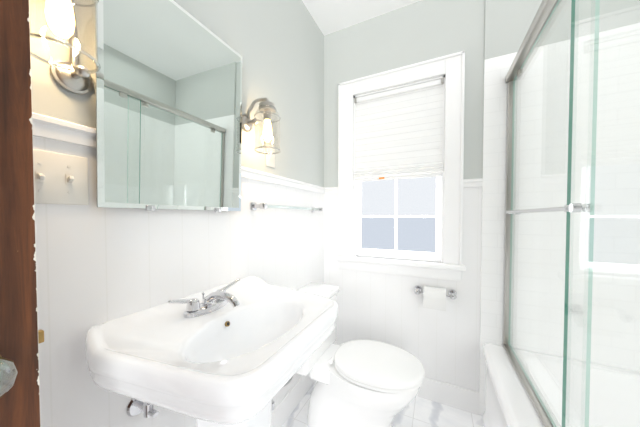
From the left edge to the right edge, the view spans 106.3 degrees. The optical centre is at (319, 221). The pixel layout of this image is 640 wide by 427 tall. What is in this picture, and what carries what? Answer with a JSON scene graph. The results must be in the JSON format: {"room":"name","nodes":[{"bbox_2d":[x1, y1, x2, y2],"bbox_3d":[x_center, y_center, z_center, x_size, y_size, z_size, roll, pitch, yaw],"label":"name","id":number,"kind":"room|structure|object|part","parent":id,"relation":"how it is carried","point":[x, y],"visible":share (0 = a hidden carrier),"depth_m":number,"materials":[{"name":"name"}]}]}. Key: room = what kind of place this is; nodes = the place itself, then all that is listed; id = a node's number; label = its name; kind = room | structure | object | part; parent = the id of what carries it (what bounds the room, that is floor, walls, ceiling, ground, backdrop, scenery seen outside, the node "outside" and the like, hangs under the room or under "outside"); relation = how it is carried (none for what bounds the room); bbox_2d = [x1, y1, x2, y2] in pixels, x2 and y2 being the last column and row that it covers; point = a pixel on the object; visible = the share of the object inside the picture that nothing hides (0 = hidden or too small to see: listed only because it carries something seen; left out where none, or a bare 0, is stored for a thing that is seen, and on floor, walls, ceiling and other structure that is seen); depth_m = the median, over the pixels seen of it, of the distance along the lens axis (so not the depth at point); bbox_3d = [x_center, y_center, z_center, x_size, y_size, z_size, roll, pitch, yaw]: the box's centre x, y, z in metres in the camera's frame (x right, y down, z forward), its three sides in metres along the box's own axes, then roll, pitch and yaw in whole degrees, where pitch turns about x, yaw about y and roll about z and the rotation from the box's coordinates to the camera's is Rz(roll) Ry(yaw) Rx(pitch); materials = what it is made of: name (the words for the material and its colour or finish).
{"room":"bathroom","nodes":[
{"label":"bathroom","id":0,"kind":"room"},
{"bbox_2d":[29,0,323,426],"bbox_3d":[-0.807,-0.104,0.260,0.120,2.520,3.802,1,1,26],"label":"wall","id":1,"kind":"structure","parent":0,"point":[95,265],"depth_m":0.80,"materials":[{"name":"paint"}]},
{"bbox_2d":[33,149,88,204],"bbox_3d":[-0.591,-0.098,0.537,0.022,0.116,0.116,1,1,26],"label":"switch plate","id":2,"kind":"object","parent":1,"relation":"attached to","point":[59,178],"visible":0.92,"depth_m":0.55,"materials":[{"name":"white plastic"}]},
{"bbox_2d":[29,0,100,93],"bbox_3d":[-0.534,-0.440,0.501,0.150,0.272,0.140,1,1,26],"label":"sconce","id":3,"kind":"object","parent":1,"relation":"attached to","point":[71,75],"visible":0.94,"depth_m":0.51,"materials":[{"name":"glass"}]},
{"bbox_2d":[95,0,241,211],"bbox_3d":[-0.436,-0.359,0.797,0.022,0.649,0.479,1,1,26],"label":"mirror","id":4,"kind":"object","parent":1,"relation":"attached to","point":[169,105],"visible":0.98,"depth_m":0.72,"materials":[{"name":"grey mirror"}]},
{"bbox_2d":[32,112,482,193],"bbox_3d":[-0.018,-0.209,0.584,1.010,0.045,2.282,1,1,26],"label":"trim","id":5,"kind":"structure","parent":1,"relation":"attached to","point":[48,127],"depth_m":0.58,"materials":[{"name":"white wood"}]},
{"bbox_2d":[242,97,280,153],"bbox_3d":[-0.253,-0.438,1.075,0.150,0.242,0.133,1,1,26],"label":"sconce","id":6,"kind":"object","parent":1,"relation":"attached to","point":[266,108],"visible":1,"depth_m":1.06,"materials":[{"name":"glass"}]},
{"bbox_2d":[265,142,274,167],"bbox_3d":[-0.254,-0.344,1.234,0.010,0.120,0.072,1,1,26],"label":"electrical outlet","id":7,"kind":"object","parent":1,"relation":"attached to","point":[270,160],"visible":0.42,"depth_m":1.23,"materials":[{"name":"white plastic"}]},
{"bbox_2d":[251,202,322,211],"bbox_3d":[-0.149,-0.079,1.380,0.074,0.036,0.636,1,1,26],"label":"towel rail","id":8,"kind":"object","parent":1,"relation":"attached to","point":[254,206],"visible":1,"depth_m":1.19,"materials":[{"name":"silver metal"}]},
{"bbox_2d":[271,374,314,426],"bbox_3d":[-0.464,1.079,0.832,0.016,0.128,2.282,1,1,26],"label":"baseboard","id":9,"kind":"structure","parent":1,"relation":"attached to","point":[286,406],"depth_m":1.41,"materials":[{"name":"white wood"}]},
{"bbox_2d":[302,0,420,35],"bbox_3d":[0.091,-1.404,-0.209,2.120,0.100,3.802,1,1,26],"label":"ceiling","id":10,"kind":"structure","parent":0,"point":[330,16],"depth_m":1.58,"materials":[{"name":"white paint"}]},
{"bbox_2d":[282,381,483,426],"bbox_3d":[0.091,1.216,-0.150,2.120,0.100,3.802,1,1,26],"label":"floor","id":11,"kind":"structure","parent":0,"point":[417,411],"depth_m":1.40,"materials":[{"name":"tile"}]},
{"bbox_2d":[85,276,337,426],"bbox_3d":[-0.241,0.679,0.741,0.485,0.933,0.605,1,1,26],"label":"sink","id":12,"kind":"object","parent":11,"relation":"on","point":[238,352],"visible":1,"depth_m":0.58,"materials":[{"name":"white ceramic"}]},
{"bbox_2d":[272,282,423,426],"bbox_3d":[0.147,0.776,1.257,0.728,0.715,0.525,1,1,26],"label":"toilet","id":13,"kind":"object","parent":11,"relation":"on","point":[365,383],"visible":0.77,"depth_m":1.19,"materials":[{"name":"white ceramic"}]},
{"bbox_2d":[483,343,639,426],"bbox_3d":[0.988,0.930,0.535,0.850,0.440,1.502,1,1,26],"label":"bathtub","id":14,"kind":"object","parent":11,"relation":"on","point":[508,402],"visible":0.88,"depth_m":1.11,"materials":[{"name":"white ceramic"}]},
{"bbox_2d":[503,0,639,426],"bbox_3d":[0.707,-0.039,0.652,0.065,1.488,1.500,1,1,26],"label":"shower enclosure","id":15,"kind":"object","parent":14,"relation":"on","point":[544,15],"visible":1,"depth_m":0.74,"materials":[{"name":"clear glass"}]},
{"bbox_2d":[324,0,484,391],"bbox_3d":[0.901,-0.132,1.473,1.880,2.520,0.120,1,1,26],"label":"wall","id":16,"kind":"structure","parent":0,"point":[443,346],"depth_m":1.54,"materials":[{"name":"paint"}]},
{"bbox_2d":[335,51,465,280],"bbox_3d":[0.511,-0.324,1.629,0.823,1.347,0.173,1,1,26],"label":"window","id":17,"kind":"structure","parent":16,"relation":"in","point":[451,69],"depth_m":1.60,"materials":[{"name":"white wood"}]},
{"bbox_2d":[353,78,444,181],"bbox_3d":[0.503,-0.582,1.598,0.574,0.594,0.041,1,1,26],"label":"window blind","id":18,"kind":"object","parent":17,"relation":"attached to","point":[399,131],"visible":1,"depth_m":1.59,"materials":[{"name":"white fabric"}]},
{"bbox_3d":[0.532,-0.322,1.663,0.556,1.121,0.083,1,1,26],"label":"window sash","id":19,"kind":"part","parent":17,"relation":"part of","materials":[{"name":"white wood"}]},
{"bbox_2d":[414,285,456,310],"bbox_3d":[0.694,0.452,1.453,0.243,0.116,0.120,1,1,26],"label":"paper holder","id":20,"kind":"object","parent":16,"relation":"attached to","point":[434,298],"visible":1,"depth_m":1.41,"materials":[{"name":"white paper"}]},
{"bbox_2d":[417,377,478,414],"bbox_3d":[0.494,1.061,1.624,0.980,0.128,0.016,1,1,26],"label":"baseboard","id":21,"kind":"structure","parent":16,"relation":"attached to","point":[458,397],"depth_m":1.47,"materials":[{"name":"white wood"}]},
{"bbox_2d":[479,0,639,415],"bbox_3d":[1.326,-0.125,1.192,0.870,2.520,0.012,1,1,26],"label":"tiled wall","id":22,"kind":"structure","parent":16,"relation":"attached to","point":[508,23],"depth_m":1.23,"materials":[{"name":"tile"}]},
{"bbox_3d":[-0.155,-0.083,-0.683,1.880,2.520,0.120,1,1,26],"label":"wall","id":23,"kind":"structure","parent":0,"visible":0},
{"bbox_2d":[0,0,43,426],"bbox_3d":[-0.593,0.135,0.036,0.112,2.028,0.765,1,1,26],"label":"door","id":24,"kind":"structure","parent":23,"relation":"in","point":[21,336],"depth_m":0.36,"materials":[{"name":"brown wood"}]}
]}

